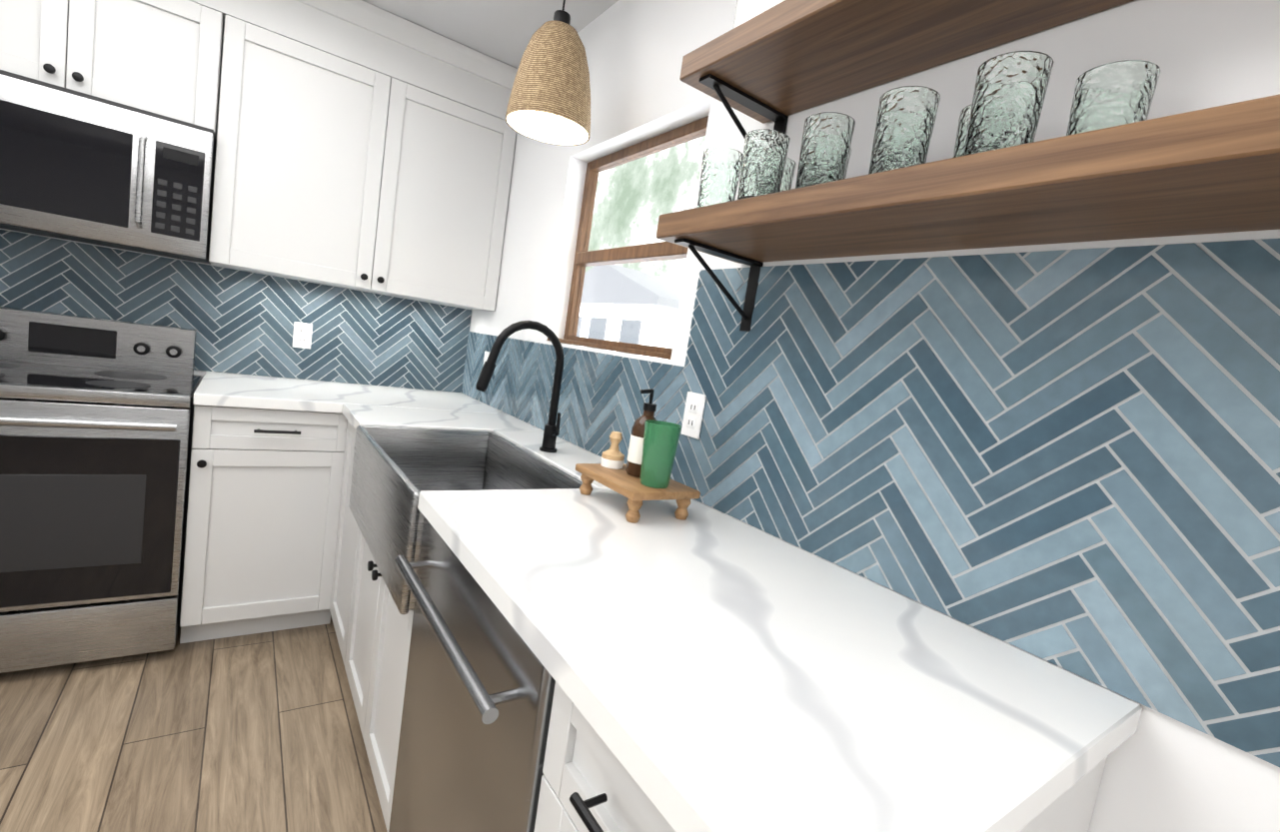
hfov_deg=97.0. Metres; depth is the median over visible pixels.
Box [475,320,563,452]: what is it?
faucet
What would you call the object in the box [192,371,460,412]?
countertop
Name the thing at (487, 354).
electrical outlet
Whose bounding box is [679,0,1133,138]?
shelf
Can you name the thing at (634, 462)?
soap bottle
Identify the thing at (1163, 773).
wall
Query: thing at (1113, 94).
tumbler
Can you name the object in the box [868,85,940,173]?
tumbler
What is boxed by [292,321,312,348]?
electrical outlet
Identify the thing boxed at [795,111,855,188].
tumbler
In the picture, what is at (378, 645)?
base cabinet
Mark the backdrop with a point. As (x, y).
(613, 179)
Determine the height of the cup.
0.135 m
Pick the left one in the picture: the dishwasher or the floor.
the floor
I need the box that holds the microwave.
[0,69,216,264]
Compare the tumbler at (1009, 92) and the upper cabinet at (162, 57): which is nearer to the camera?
the tumbler at (1009, 92)
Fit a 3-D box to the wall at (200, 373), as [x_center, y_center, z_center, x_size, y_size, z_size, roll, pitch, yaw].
[-2.177,-0.511,2.150,3.290,2.440,0.120,4,8,-35]
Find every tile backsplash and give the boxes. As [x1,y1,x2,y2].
[0,229,467,392]
[455,237,1279,767]
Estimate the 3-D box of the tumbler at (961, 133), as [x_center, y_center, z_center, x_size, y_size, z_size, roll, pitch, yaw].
[0.505,-0.384,0.836,0.082,0.125,0.082,4,8,-35]
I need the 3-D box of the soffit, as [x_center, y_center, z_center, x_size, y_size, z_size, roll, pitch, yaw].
[-0.933,-1.299,0.753,2.725,0.215,2.620,4,8,-35]
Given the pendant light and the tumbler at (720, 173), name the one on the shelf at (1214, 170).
the tumbler at (720, 173)
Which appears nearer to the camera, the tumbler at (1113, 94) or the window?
the tumbler at (1113, 94)
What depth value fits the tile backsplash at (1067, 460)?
0.84 m
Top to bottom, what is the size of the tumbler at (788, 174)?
0.125 m
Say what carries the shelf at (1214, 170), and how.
attached to the wall at (1163, 773)
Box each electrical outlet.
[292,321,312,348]
[482,351,489,366]
[680,391,706,439]
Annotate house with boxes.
[574,264,680,359]
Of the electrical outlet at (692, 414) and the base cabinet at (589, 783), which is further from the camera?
the electrical outlet at (692, 414)
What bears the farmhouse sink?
in the countertop at (708, 669)
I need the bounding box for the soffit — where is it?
[189,0,517,120]
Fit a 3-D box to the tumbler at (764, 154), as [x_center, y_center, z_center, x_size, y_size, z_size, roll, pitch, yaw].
[0.225,-0.449,1.048,0.082,0.125,0.082,4,8,-35]
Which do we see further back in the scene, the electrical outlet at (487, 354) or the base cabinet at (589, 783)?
the electrical outlet at (487, 354)
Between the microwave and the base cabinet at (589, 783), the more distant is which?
the microwave
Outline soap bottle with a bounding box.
[625,388,657,477]
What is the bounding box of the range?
[0,306,202,673]
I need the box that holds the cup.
[639,419,681,488]
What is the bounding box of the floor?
[0,615,387,831]
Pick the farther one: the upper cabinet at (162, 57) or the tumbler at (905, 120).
the upper cabinet at (162, 57)
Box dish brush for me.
[600,431,624,469]
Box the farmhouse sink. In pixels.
[348,425,582,614]
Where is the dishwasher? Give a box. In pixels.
[388,517,555,831]
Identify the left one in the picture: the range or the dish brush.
the range
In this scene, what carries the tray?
on the countertop at (708, 669)
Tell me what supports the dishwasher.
on the floor
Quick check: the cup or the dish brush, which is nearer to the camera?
the cup
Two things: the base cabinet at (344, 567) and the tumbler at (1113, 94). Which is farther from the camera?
the base cabinet at (344, 567)
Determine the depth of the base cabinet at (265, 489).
2.05 m
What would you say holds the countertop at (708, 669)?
on the base cabinet
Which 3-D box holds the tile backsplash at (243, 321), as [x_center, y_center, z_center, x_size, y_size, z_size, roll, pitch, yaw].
[-2.158,-0.432,2.099,3.030,0.439,0.009,4,8,-35]
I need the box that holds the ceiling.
[362,0,618,68]
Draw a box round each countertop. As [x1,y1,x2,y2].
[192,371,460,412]
[328,390,1142,831]
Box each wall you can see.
[0,15,472,393]
[463,0,1279,831]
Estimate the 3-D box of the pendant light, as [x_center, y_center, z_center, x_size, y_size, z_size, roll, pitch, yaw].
[-0.230,-1.118,1.639,0.248,0.554,0.248,4,8,-35]
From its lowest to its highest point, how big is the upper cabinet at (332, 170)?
0.848 m
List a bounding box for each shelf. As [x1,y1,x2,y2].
[656,93,1279,331]
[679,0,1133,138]
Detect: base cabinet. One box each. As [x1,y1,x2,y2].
[179,404,347,643]
[329,420,358,665]
[344,528,413,831]
[534,681,1107,831]
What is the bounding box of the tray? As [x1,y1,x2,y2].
[575,463,700,523]
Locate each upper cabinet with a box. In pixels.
[0,0,223,142]
[208,13,516,310]
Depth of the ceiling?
2.16 m
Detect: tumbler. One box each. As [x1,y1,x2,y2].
[696,146,742,207]
[737,128,790,199]
[779,157,796,191]
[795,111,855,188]
[843,147,851,178]
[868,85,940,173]
[952,103,971,157]
[963,50,1053,155]
[1066,59,1160,135]
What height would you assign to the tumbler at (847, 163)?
0.125 m
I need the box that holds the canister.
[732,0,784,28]
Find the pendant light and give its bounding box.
[505,0,590,145]
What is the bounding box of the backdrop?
[585,135,705,292]
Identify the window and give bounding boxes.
[547,115,708,359]

